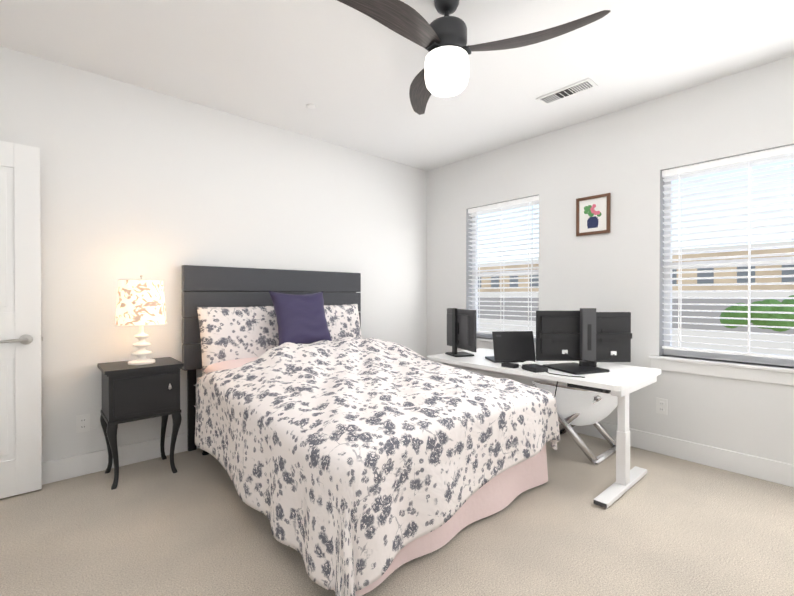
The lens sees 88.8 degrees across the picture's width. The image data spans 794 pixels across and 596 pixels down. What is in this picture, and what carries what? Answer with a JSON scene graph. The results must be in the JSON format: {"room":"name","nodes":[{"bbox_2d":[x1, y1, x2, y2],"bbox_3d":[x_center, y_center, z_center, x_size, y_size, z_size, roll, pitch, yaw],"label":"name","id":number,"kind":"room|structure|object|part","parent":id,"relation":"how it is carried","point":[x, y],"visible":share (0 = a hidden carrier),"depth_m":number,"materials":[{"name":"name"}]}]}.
{"room":"bedroom","nodes":[
{"label":"bedroom","id":0,"kind":"room"},
{"bbox_2d":[0,46,426,461],"bbox_3d":[-1.339,-0.174,3.504,4.760,2.700,0.180,0,1,-42],"label":"wall","id":1,"kind":"structure","parent":0,"point":[136,182],"depth_m":3.02,"materials":[{"name":"white paint"}]},
{"bbox_2d":[0,141,42,498],"bbox_3d":[-2.489,0.129,2.224,0.824,2.088,0.150,0,1,-42],"label":"door","id":2,"kind":"structure","parent":1,"relation":"in","point":[21,338],"depth_m":2.42,"materials":[{"name":"white wood"}]},
{"bbox_2d":[76,414,89,432],"bbox_3d":[-2.096,0.837,2.706,0.072,0.116,0.008,0,1,-42],"label":"electrical outlet","id":3,"kind":"object","parent":1,"relation":"attached to","point":[83,420],"visible":1,"depth_m":2.70,"materials":[{"name":"white plastic"}]},
{"bbox_2d":[42,433,198,484],"bbox_3d":[-1.273,1.107,3.438,4.400,0.140,0.020,0,1,-42],"label":"baseboard","id":4,"kind":"structure","parent":1,"relation":"attached to","point":[56,470],"depth_m":2.77,"materials":[{"name":"white wood"}]},
{"bbox_2d":[0,432,793,595],"bbox_3d":[0.088,1.217,1.919,4.760,0.060,4.460,0,1,-42],"label":"floor","id":5,"kind":"structure","parent":0,"point":[196,525],"depth_m":1.98,"materials":[{"name":"carpet"}]},
{"bbox_2d":[97,357,183,489],"bbox_3d":[-1.727,0.812,2.737,0.440,0.740,0.395,0,1,-42],"label":"nightstand","id":6,"kind":"object","parent":5,"relation":"on","point":[130,393],"visible":0.96,"depth_m":2.61,"materials":[{"name":"black wood"}]},
{"bbox_2d":[115,275,166,364],"bbox_3d":[-1.725,0.142,2.737,0.302,0.597,0.302,0,1,-42],"label":"lamp","id":7,"kind":"object","parent":6,"relation":"on","point":[141,302],"visible":1,"depth_m":2.64,"materials":[{"name":"white fabric"}]},
{"bbox_2d":[182,265,559,595],"bbox_3d":[-0.294,0.469,2.771,1.771,1.429,2.290,0,1,-42],"label":"bed","id":8,"kind":"object","parent":5,"relation":"on","point":[336,446],"visible":1,"depth_m":2.13,"materials":[{"name":"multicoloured fabric"}]},
{"bbox_2d":[197,306,278,375],"bbox_3d":[-1.195,0.331,3.241,0.720,0.536,0.223,0,1,-42],"label":"pillow","id":9,"kind":"object","parent":8,"relation":"on","point":[224,333],"depth_m":3.11,"materials":[{"name":"fabric"}]},
{"bbox_3d":[-1.008,0.462,3.617,1.650,1.427,0.076,0,1,-42],"label":"headboard","id":10,"kind":"part","parent":8,"relation":"part of","materials":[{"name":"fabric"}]},
{"bbox_2d":[269,291,331,345],"bbox_3d":[-0.779,0.175,3.330,0.500,0.470,0.243,0,1,-42],"label":"pillow","id":11,"kind":"object","parent":8,"relation":"on","point":[301,319],"depth_m":3.25,"materials":[{"name":"purple fabric"}]},
{"bbox_2d":[324,304,361,339],"bbox_3d":[-0.621,0.328,3.754,0.720,0.536,0.223,0,1,-42],"label":"pillow","id":12,"kind":"object","parent":8,"relation":"on","point":[343,320],"depth_m":3.80,"materials":[{"name":"fabric"}]},
{"bbox_2d":[427,348,660,507],"bbox_3d":[1.014,0.846,3.182,1.001,0.666,1.590,0,1,-42],"label":"desk","id":13,"kind":"object","parent":5,"relation":"on","point":[621,382],"visible":0.67,"depth_m":2.63,"materials":[{"name":"white wood"}]},
{"bbox_2d":[445,308,475,356],"bbox_3d":[0.552,0.300,3.607,0.272,0.418,0.487,0,1,-42],"label":"monitor","id":14,"kind":"object","parent":13,"relation":"on","point":[461,328],"visible":1,"depth_m":3.54,"materials":[{"name":"black plastic"}]},
{"bbox_2d":[485,331,535,362],"bbox_3d":[0.925,0.389,3.328,0.340,0.243,0.237,0,0,-7],"label":"laptop","id":15,"kind":"object","parent":13,"relation":"on","point":[512,346],"visible":1,"depth_m":3.24,"materials":[{"name":"black plastic"}]},
{"bbox_2d":[501,361,584,377],"bbox_3d":[1.058,0.496,2.876,0.280,0.036,0.601,0,1,-42],"label":"clutter","id":16,"kind":"object","parent":13,"relation":"on","point":[532,366],"visible":1,"depth_m":2.87,"materials":[{"name":"black plastic"}]},
{"bbox_2d":[536,308,631,374],"bbox_3d":[1.370,0.294,2.998,0.633,0.438,0.500,0,1,-42],"label":"monitor","id":17,"kind":"object","parent":13,"relation":"on","point":[588,339],"visible":1,"depth_m":3.01,"materials":[{"name":"black plastic"}]},
{"bbox_2d":[532,380,616,464],"bbox_3d":[1.420,0.890,3.204,0.658,0.607,0.714,0,1,-42],"label":"chair","id":18,"kind":"object","parent":5,"relation":"on","point":[579,407],"visible":0.6,"depth_m":2.97,"materials":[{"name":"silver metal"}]},
{"bbox_2d":[0,0,793,170],"bbox_3d":[0.088,-1.553,1.900,4.760,0.080,4.460,0,1,-42],"label":"ceiling","id":19,"kind":"structure","parent":0,"point":[350,73],"depth_m":2.55,"materials":[{"name":"white paint"}]},
{"bbox_2d":[306,104,315,108],"bbox_3d":[-0.679,-1.513,3.207,0.076,0.016,0.076,0,1,-42],"label":"smoke detector","id":20,"kind":"object","parent":19,"relation":"attached to","point":[311,106],"visible":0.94,"depth_m":3.19,"materials":[{"name":"white plastic"}]},
{"bbox_2d":[337,0,609,114],"bbox_3d":[0.154,-1.282,1.937,1.163,0.459,1.284,0,1,-42],"label":"ceiling fan","id":21,"kind":"object","parent":19,"relation":"hanging from","point":[444,72],"visible":1,"depth_m":1.97,"materials":[{"name":"grey metal"}]},
{"bbox_2d":[536,78,597,105],"bbox_3d":[1.246,-1.511,2.991,0.150,0.017,0.400,0,1,-42],"label":"ceiling vent","id":22,"kind":"object","parent":19,"relation":"in","point":[570,90],"visible":1,"depth_m":2.97,"materials":[{"name":"white plastic"}]},
{"bbox_2d":[427,55,793,464],"bbox_3d":[1.794,-0.173,3.437,0.180,2.700,4.100,0,1,-42],"label":"wall","id":23,"kind":"structure","parent":0,"point":[624,157],"depth_m":3.21,"materials":[{"name":"white paint"}]},
{"bbox_2d":[466,194,538,341],"bbox_3d":[1.105,-0.273,4.189,0.153,1.410,0.860,0,1,-42],"label":"window","id":24,"kind":"structure","parent":23,"relation":"in","point":[473,273],"depth_m":4.20,"materials":[{"name":"white plastic"}]},
{"bbox_2d":[476,337,535,353],"bbox_3d":[1.071,0.484,4.163,0.135,0.105,0.980,0,1,-42],"label":"window sill","id":25,"kind":"structure","parent":23,"relation":"attached to","point":[486,343],"depth_m":4.25,"materials":[{"name":"white wood"}]},
{"bbox_2d":[576,193,610,235],"bbox_3d":[1.658,-0.701,3.433,0.021,0.325,0.276,0,1,-42],"label":"picture frame","id":26,"kind":"object","parent":23,"relation":"attached to","point":[593,215],"visible":1,"depth_m":3.42,"materials":[{"name":"brown wood"}]},
{"bbox_2d":[656,398,666,414],"bbox_3d":[2.004,0.819,3.068,0.008,0.116,0.072,0,1,-42],"label":"electrical outlet","id":27,"kind":"object","parent":23,"relation":"attached to","point":[661,405],"visible":1,"depth_m":3.07,"materials":[{"name":"white plastic"}]},
{"bbox_2d":[558,421,793,486],"bbox_3d":[1.716,1.107,3.383,0.020,0.140,4.050,0,1,-42],"label":"baseboard","id":28,"kind":"structure","parent":23,"relation":"attached to","point":[774,471],"depth_m":2.86,"materials":[{"name":"white wood"}]},
{"bbox_2d":[649,355,793,385],"bbox_3d":[2.492,0.495,2.577,0.135,0.105,1.540,0,1,-42],"label":"window sill","id":29,"kind":"structure","parent":23,"relation":"attached to","point":[768,374],"depth_m":2.77,"materials":[{"name":"white wood"}]},
{"bbox_2d":[659,143,793,366],"bbox_3d":[2.526,-0.262,2.602,0.153,1.410,1.420,0,1,-42],"label":"window","id":30,"kind":"structure","parent":23,"relation":"in","point":[668,176],"depth_m":2.83,"materials":[{"name":"white plastic"}]},
{"label":"outside","id":31,"kind":"structure","parent":0,"visible":0},
{"bbox_2d":[478,241,793,291],"bbox_3d":[18.379,4.255,49.869,10.400,17.200,130.000,0,1,-42],"label":"building","id":32,"kind":"structure","parent":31,"point":[753,280],"depth_m":33.47,"materials":[{"name":"beige"}]},
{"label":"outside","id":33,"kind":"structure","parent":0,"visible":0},
{"bbox_2d":[478,292,793,355],"bbox_3d":[-2.027,6.415,18.183,12.900,13.320,90.000,0,1,-42],"label":"road","id":34,"kind":"structure","parent":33,"point":[729,334],"depth_m":12.65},
{"bbox_2d":[720,295,793,331],"bbox_3d":[8.820,0.480,8.445,3.293,1.121,1.185,0,1,42],"label":"tree","id":35,"kind":"object","parent":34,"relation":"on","point":[763,315],"visible":0.67,"depth_m":8.73,"materials":[{"name":"green plant"}]}
]}

